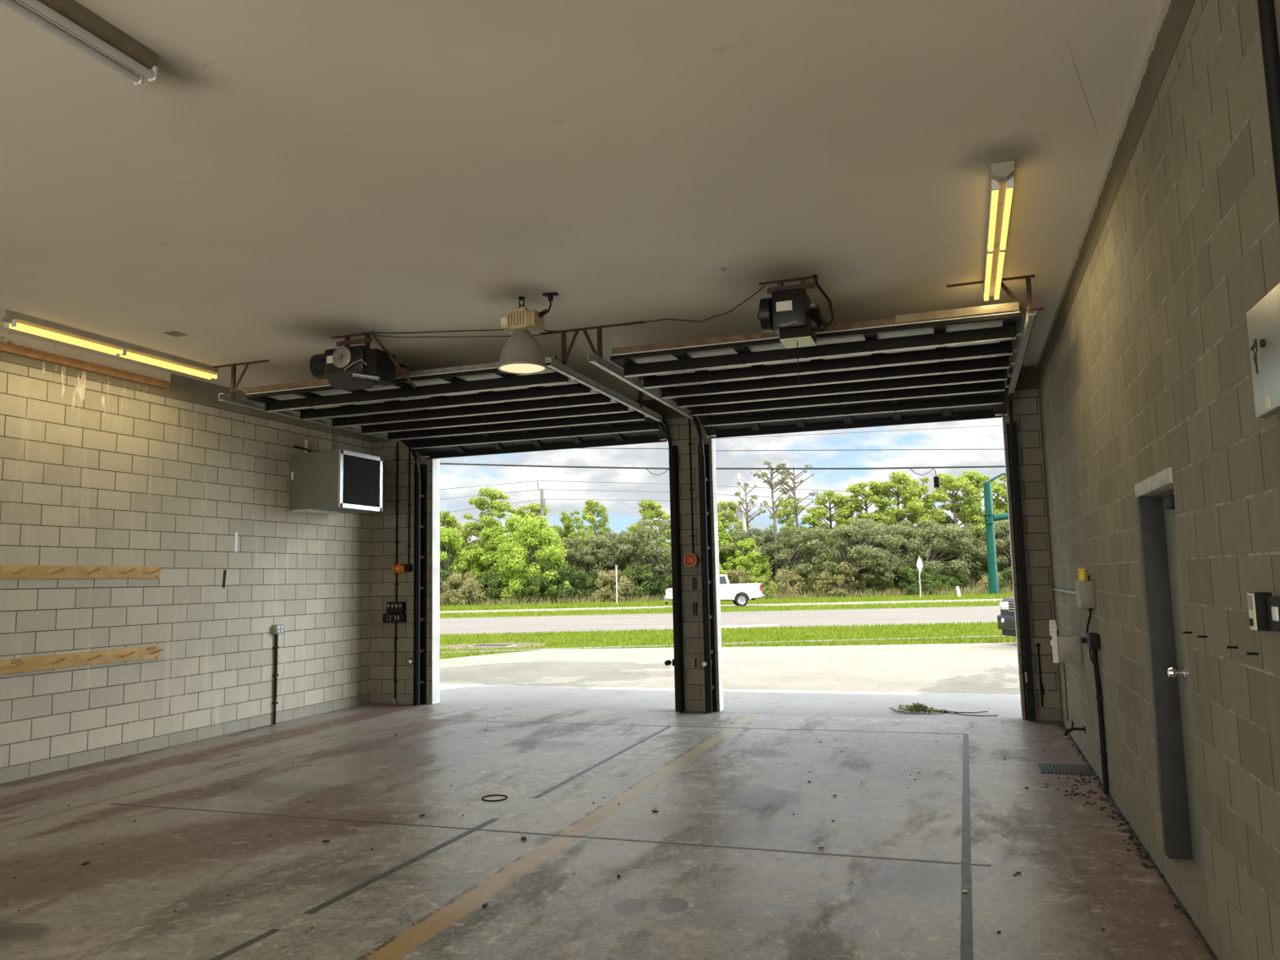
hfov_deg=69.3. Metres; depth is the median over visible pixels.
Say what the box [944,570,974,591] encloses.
shrub
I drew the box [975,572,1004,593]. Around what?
shrub
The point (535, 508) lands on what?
pine tree
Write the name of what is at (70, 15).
fluorescent fixture
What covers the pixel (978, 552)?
oak tree
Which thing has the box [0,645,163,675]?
rail
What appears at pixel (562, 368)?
door track
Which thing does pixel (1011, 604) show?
grille
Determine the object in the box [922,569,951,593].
shrub
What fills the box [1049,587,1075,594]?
conduit
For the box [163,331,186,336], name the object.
ceiling plate
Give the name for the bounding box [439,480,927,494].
power line
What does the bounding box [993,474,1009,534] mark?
pine tree
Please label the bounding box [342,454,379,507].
grille
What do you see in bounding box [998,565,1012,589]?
shrub
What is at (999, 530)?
oak tree
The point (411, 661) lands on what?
sensor
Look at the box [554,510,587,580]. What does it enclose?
pine tree
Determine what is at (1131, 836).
grit
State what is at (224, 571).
wall strip
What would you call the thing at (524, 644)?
dirt
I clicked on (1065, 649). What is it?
electrical box
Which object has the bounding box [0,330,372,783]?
wall
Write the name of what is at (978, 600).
road
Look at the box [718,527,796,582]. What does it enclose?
oak tree
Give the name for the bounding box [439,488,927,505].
power line
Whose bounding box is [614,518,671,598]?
oak tree
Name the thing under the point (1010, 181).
socket
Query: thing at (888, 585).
clump
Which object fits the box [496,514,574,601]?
leafy tree
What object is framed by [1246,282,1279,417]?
electrical box
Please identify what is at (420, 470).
door track
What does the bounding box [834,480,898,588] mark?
pine tree
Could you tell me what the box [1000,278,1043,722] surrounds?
door track
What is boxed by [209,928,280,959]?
tape
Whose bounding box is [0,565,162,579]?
rail
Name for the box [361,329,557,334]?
cable
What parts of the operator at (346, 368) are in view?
motor, name plate, trolley arm, trolley rail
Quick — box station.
[382,441,406,703]
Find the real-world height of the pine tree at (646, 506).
9.476 m
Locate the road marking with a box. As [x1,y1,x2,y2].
[720,625,779,627]
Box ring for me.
[481,794,507,802]
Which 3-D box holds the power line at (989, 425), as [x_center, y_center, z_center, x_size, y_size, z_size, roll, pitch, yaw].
[4.339,-3.577,68.770,84.881,1.266,0.045,-1,-6,0]
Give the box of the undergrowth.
[444,530,1012,600]
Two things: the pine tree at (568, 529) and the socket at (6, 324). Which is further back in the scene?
the pine tree at (568, 529)
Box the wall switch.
[1266,596,1279,631]
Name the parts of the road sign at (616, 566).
post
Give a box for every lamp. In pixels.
[497,291,559,373]
[779,325,816,348]
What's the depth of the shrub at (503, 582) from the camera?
75.75 m
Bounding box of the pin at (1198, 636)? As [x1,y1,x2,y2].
[1197,635,1207,637]
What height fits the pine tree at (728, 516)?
9.212 m
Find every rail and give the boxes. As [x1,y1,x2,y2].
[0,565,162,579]
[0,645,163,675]
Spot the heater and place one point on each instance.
(335, 481)
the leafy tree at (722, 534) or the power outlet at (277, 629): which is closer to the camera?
the power outlet at (277, 629)
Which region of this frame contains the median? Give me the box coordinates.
[440,601,999,618]
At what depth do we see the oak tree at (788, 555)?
79.24 m
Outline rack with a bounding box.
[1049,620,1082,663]
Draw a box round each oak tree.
[556,535,627,589]
[576,530,661,589]
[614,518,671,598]
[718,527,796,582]
[733,526,828,587]
[788,516,906,594]
[832,524,917,592]
[881,517,976,592]
[921,521,1010,589]
[966,519,1011,582]
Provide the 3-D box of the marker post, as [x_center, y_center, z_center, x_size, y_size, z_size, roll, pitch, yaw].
[22.876,8.046,66.486,0.338,0.833,0.060,-3,-7,19]
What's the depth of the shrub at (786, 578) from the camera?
74.99 m
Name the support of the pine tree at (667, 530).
on the lawn at (1011, 590)
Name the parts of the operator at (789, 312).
motor, name plate, pull cord, trolley arm, trolley rail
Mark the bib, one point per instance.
(1071, 729)
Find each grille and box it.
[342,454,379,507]
[1008,601,1014,613]
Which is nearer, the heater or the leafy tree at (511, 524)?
the heater
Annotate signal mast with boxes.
[983,472,1008,594]
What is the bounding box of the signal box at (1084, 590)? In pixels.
[1074,568,1095,636]
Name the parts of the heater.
frame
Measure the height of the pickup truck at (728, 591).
1.978 m
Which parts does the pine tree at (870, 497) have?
crown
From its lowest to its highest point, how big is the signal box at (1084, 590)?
0.661 m
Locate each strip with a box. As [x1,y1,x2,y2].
[222,570,226,587]
[234,532,237,552]
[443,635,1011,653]
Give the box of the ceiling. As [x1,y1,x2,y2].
[0,0,1164,401]
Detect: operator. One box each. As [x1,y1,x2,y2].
[309,330,427,390]
[757,274,835,383]
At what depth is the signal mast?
71.68 m
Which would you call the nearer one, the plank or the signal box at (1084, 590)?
the signal box at (1084, 590)
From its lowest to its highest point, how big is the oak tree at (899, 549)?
6.241 m
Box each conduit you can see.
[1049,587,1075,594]
[1079,632,1109,794]
[1257,0,1279,225]
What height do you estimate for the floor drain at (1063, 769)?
0.010 m
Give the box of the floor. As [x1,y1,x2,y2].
[0,703,1219,959]
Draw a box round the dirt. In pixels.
[439,642,545,650]
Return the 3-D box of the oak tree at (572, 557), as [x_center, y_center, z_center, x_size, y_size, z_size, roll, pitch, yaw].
[-4.237,7.796,82.040,7.255,5.859,7.708,-2,-6,6]
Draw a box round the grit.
[4,713,1211,953]
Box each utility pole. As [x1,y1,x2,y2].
[537,481,545,526]
[733,473,747,536]
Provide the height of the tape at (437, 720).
0.002 m
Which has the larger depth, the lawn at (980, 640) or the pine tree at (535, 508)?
the pine tree at (535, 508)
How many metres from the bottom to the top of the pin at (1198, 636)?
0.014 m
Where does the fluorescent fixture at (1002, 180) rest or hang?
attached to the ceiling
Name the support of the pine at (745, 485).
on the lawn at (1011, 590)
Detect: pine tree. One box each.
[439,510,472,589]
[457,486,520,565]
[508,503,554,566]
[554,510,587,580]
[575,498,615,591]
[626,499,670,597]
[659,517,719,546]
[717,500,752,557]
[768,498,807,593]
[800,489,856,587]
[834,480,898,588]
[870,470,936,593]
[892,476,949,549]
[922,472,998,590]
[941,470,1009,582]
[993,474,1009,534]
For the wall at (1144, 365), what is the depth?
4.08 m
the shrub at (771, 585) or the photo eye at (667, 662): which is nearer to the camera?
the photo eye at (667, 662)
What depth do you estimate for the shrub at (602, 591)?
73.74 m
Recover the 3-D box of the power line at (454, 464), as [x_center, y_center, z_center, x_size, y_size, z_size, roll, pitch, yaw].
[4.328,-1.950,70.606,82.309,3.019,28.539,-3,-7,19]
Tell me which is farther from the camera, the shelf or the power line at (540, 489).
the power line at (540, 489)
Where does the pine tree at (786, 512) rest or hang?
on the lawn at (1011, 590)
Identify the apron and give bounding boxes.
[367,684,1061,722]
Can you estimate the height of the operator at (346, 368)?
0.528 m
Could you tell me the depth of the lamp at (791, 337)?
7.58 m
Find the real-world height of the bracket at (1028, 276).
0.014 m
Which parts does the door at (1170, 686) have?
knob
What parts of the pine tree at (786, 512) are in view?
crown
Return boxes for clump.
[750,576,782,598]
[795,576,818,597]
[851,577,873,595]
[867,574,901,593]
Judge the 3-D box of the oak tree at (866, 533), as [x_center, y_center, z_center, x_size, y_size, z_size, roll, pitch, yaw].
[17.241,6.396,77.069,10.104,6.636,8.755,-5,-7,31]
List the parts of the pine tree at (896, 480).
crown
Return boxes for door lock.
[1021,662,1030,682]
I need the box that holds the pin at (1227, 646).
[1226,645,1238,648]
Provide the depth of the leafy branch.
11.51 m
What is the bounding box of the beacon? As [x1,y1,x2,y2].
[392,448,412,574]
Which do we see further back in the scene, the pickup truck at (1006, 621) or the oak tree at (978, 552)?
the oak tree at (978, 552)
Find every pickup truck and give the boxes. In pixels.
[664,574,764,606]
[997,596,1016,637]
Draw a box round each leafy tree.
[439,525,483,600]
[456,524,524,604]
[477,512,555,601]
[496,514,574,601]
[659,521,738,583]
[722,538,773,590]
[808,556,845,591]
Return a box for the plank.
[0,341,170,389]
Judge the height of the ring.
0.010 m
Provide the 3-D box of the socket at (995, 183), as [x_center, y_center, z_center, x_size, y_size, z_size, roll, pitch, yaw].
[2.183,-1.815,5.687,0.044,0.068,0.018,-3,-7,19]
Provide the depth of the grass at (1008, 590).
73.50 m
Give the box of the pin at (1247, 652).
[1246,651,1258,655]
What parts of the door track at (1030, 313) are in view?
curved rail, vertical rail, horizontal rail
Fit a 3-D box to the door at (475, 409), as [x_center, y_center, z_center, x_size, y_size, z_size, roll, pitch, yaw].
[-2.003,-0.771,11.410,3.860,0.381,3.685,-3,-7,19]
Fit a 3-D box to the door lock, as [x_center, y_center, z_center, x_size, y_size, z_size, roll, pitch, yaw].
[4.444,2.214,10.659,0.100,0.230,0.052,-3,-7,19]
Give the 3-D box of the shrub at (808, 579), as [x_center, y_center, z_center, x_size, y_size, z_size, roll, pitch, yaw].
[13.842,8.918,76.350,2.456,1.999,2.549,2,-7,-27]
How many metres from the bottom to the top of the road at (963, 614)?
0.120 m
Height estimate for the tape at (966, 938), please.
0.001 m
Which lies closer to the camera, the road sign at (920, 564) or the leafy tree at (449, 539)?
the road sign at (920, 564)
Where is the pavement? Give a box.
[439,642,1020,694]
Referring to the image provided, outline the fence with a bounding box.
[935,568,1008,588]
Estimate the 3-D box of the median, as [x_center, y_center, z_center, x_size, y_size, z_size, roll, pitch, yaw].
[0.010,7.451,51.853,209.785,0.150,79.918,-3,-7,19]
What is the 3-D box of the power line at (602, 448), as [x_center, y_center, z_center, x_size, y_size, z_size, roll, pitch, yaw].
[4.353,-2.712,70.688,82.387,2.193,28.491,-3,-7,19]
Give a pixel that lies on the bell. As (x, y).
(689, 559)
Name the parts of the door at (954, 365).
door, rail, door, door, door, rail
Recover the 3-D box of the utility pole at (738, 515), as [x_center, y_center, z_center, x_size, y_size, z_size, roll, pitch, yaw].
[9.516,5.016,84.947,1.535,11.304,0.755,-3,-7,19]
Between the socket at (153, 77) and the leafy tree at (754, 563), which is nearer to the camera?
the socket at (153, 77)
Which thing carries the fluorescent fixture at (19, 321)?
attached to the ceiling
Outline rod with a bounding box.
[1036,642,1044,706]
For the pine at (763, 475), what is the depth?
79.92 m
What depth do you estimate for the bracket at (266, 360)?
10.15 m
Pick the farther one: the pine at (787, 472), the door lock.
the pine at (787, 472)
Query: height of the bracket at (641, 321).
0.014 m
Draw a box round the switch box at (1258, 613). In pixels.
[1247,592,1271,631]
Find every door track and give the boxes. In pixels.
[218,362,427,705]
[546,329,685,713]
[582,327,716,714]
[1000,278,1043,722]
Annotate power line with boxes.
[439,462,1005,469]
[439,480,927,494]
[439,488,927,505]
[443,499,913,516]
[602,448,994,450]
[718,425,1000,439]
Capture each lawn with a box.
[439,589,1011,611]
[439,623,1015,659]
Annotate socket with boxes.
[4,322,9,328]
[10,318,16,327]
[133,71,143,86]
[148,65,158,82]
[991,179,999,190]
[1005,175,1014,188]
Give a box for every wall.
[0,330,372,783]
[369,365,1060,720]
[1036,0,1279,959]
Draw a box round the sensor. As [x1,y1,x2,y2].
[408,658,415,664]
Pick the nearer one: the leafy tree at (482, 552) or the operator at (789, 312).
the operator at (789, 312)
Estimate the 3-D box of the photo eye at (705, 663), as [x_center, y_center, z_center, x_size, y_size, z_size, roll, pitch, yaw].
[0.857,2.361,11.895,0.104,0.080,0.124,-3,-7,19]
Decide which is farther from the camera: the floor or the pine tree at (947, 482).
the pine tree at (947, 482)
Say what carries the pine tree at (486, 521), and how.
on the lawn at (1011, 590)
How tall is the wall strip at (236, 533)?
0.240 m
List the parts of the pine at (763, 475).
crown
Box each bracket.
[213,359,269,368]
[538,320,645,335]
[692,576,697,590]
[692,602,697,615]
[946,274,1034,287]
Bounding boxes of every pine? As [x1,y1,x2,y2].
[727,481,766,558]
[750,460,793,579]
[773,463,818,590]
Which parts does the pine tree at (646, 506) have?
crown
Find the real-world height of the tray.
0.130 m
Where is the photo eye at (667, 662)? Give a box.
[664,659,674,665]
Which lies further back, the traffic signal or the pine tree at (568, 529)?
the pine tree at (568, 529)
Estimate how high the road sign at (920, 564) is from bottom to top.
3.020 m
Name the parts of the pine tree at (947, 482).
crown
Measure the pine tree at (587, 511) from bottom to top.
9.212 m
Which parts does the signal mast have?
mast arm, lamp arm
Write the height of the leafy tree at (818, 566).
3.625 m
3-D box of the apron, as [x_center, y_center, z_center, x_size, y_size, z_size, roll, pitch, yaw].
[0.080,3.296,13.537,19.000,0.200,2.582,-3,-7,19]
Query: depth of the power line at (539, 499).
85.66 m
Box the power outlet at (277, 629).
[271,624,284,724]
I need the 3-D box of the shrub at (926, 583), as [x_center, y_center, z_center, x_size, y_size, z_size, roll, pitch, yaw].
[22.166,8.053,74.233,3.261,2.629,3.490,-4,-7,24]
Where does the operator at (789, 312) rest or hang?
attached to the ceiling
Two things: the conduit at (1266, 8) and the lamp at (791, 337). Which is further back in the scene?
the lamp at (791, 337)
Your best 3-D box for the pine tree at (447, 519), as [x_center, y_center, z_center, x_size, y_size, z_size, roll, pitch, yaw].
[-18.175,7.063,85.525,5.468,8.684,5.075,-5,-7,34]
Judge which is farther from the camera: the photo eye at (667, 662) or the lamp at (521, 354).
the photo eye at (667, 662)
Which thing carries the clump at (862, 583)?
on the lawn at (1011, 590)
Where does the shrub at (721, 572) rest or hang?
on the lawn at (1011, 590)
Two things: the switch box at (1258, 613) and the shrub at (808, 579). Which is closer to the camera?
the switch box at (1258, 613)
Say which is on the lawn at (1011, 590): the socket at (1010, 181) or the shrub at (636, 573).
the shrub at (636, 573)
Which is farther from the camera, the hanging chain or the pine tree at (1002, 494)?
the pine tree at (1002, 494)
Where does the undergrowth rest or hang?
on the lawn at (1011, 590)
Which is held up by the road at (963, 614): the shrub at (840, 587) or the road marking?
the road marking
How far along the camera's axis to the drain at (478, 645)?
25.58 m
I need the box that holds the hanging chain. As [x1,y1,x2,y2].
[1062,662,1068,721]
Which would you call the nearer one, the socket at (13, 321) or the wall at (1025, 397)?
the socket at (13, 321)
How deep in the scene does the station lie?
13.65 m
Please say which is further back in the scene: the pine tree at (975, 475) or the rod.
the pine tree at (975, 475)
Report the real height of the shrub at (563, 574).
3.208 m
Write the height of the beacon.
2.113 m
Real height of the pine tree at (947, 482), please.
10.896 m
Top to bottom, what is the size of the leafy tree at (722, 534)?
7.891 m
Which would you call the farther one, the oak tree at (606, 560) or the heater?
the oak tree at (606, 560)
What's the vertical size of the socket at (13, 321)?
0.068 m
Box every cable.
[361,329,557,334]
[367,334,539,337]
[644,285,765,322]
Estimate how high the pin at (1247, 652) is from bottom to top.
0.014 m
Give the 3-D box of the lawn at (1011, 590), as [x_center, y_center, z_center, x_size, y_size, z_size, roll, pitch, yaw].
[0.112,12.115,95.102,229.951,0.150,136.445,-3,-7,19]
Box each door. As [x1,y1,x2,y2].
[243,355,667,459]
[609,302,1021,438]
[1134,466,1205,873]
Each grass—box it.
[439,584,1013,606]
[439,599,1000,618]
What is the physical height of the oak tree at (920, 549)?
6.636 m
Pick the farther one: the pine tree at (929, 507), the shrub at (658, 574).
the pine tree at (929, 507)
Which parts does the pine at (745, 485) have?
crown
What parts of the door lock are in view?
handle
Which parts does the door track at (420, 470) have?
horizontal rail, curved rail, vertical rail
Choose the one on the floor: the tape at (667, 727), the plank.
the tape at (667, 727)
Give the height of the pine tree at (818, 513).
9.769 m
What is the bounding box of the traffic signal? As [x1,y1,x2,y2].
[933,469,939,488]
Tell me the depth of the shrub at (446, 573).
75.85 m
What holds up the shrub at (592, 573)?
on the lawn at (1011, 590)
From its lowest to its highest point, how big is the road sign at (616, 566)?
2.870 m
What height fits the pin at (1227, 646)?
0.014 m
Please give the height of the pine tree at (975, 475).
11.412 m
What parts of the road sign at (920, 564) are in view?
post, panel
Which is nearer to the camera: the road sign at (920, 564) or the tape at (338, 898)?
the tape at (338, 898)
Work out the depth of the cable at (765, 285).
8.52 m
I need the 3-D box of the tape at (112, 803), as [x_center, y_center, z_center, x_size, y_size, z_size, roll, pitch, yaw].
[-1.127,2.456,6.506,6.736,0.002,0.029,-3,-6,18]
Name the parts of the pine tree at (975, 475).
crown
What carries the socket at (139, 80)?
attached to the fluorescent fixture at (70, 15)
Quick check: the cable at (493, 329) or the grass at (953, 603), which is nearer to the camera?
the cable at (493, 329)
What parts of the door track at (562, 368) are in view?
horizontal rail, curved rail, vertical rail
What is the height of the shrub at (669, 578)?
3.199 m
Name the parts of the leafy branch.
stem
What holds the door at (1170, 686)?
in the wall at (1144, 365)
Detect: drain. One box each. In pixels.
[467,644,517,648]
[1038,763,1095,775]
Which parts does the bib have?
spout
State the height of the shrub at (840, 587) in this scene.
3.089 m
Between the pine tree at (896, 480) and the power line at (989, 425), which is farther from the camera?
the pine tree at (896, 480)
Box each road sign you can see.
[615,565,617,603]
[917,556,922,597]
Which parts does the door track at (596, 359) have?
horizontal rail, curved rail, vertical rail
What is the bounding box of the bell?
[683,407,697,566]
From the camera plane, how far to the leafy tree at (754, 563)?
78.32 m
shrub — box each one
[439,568,469,604]
[439,571,485,605]
[465,570,512,604]
[491,567,532,602]
[517,575,556,604]
[539,564,589,599]
[571,569,615,603]
[591,568,641,602]
[613,561,667,600]
[642,573,670,598]
[656,573,672,596]
[719,563,728,576]
[724,568,752,593]
[774,567,809,597]
[810,560,859,597]
[896,565,937,595]
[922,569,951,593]
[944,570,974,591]
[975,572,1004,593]
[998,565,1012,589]
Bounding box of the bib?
[1064,720,1086,736]
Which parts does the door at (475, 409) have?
rail, door, door, door, door, rail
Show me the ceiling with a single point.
(293, 176)
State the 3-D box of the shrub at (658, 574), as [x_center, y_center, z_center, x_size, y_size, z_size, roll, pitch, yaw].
[1.650,8.951,76.446,3.220,2.621,3.341,0,-6,-9]
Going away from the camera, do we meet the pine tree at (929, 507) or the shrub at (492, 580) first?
the shrub at (492, 580)
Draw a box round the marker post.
[955,586,961,596]
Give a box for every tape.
[109,802,990,866]
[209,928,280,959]
[303,818,498,914]
[437,719,963,734]
[532,726,670,797]
[960,734,973,959]
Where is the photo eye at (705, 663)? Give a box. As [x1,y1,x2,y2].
[701,660,712,666]
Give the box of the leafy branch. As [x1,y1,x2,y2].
[873,702,997,716]
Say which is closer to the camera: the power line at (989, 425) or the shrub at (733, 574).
the power line at (989, 425)
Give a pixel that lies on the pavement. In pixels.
(980, 667)
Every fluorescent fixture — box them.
[0,0,158,86]
[0,309,218,379]
[983,160,1014,301]
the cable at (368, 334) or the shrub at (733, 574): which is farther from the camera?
the shrub at (733, 574)
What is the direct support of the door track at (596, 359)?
attached to the wall at (1025, 397)
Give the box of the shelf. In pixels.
[291,509,340,515]
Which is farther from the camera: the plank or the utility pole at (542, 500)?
the utility pole at (542, 500)
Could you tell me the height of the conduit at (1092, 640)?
1.225 m
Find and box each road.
[439,598,1002,613]
[439,605,1000,635]
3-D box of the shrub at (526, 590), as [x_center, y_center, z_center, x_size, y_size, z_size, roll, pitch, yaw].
[-8.158,8.867,74.624,3.206,2.416,2.996,1,-7,-21]
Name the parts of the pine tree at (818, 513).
crown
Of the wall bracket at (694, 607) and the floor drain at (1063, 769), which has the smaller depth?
the floor drain at (1063, 769)
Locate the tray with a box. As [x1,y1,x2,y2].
[324,368,374,390]
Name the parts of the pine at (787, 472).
crown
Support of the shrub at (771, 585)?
on the lawn at (1011, 590)
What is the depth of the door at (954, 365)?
9.46 m
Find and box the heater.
[290,429,382,515]
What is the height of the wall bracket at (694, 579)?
0.170 m

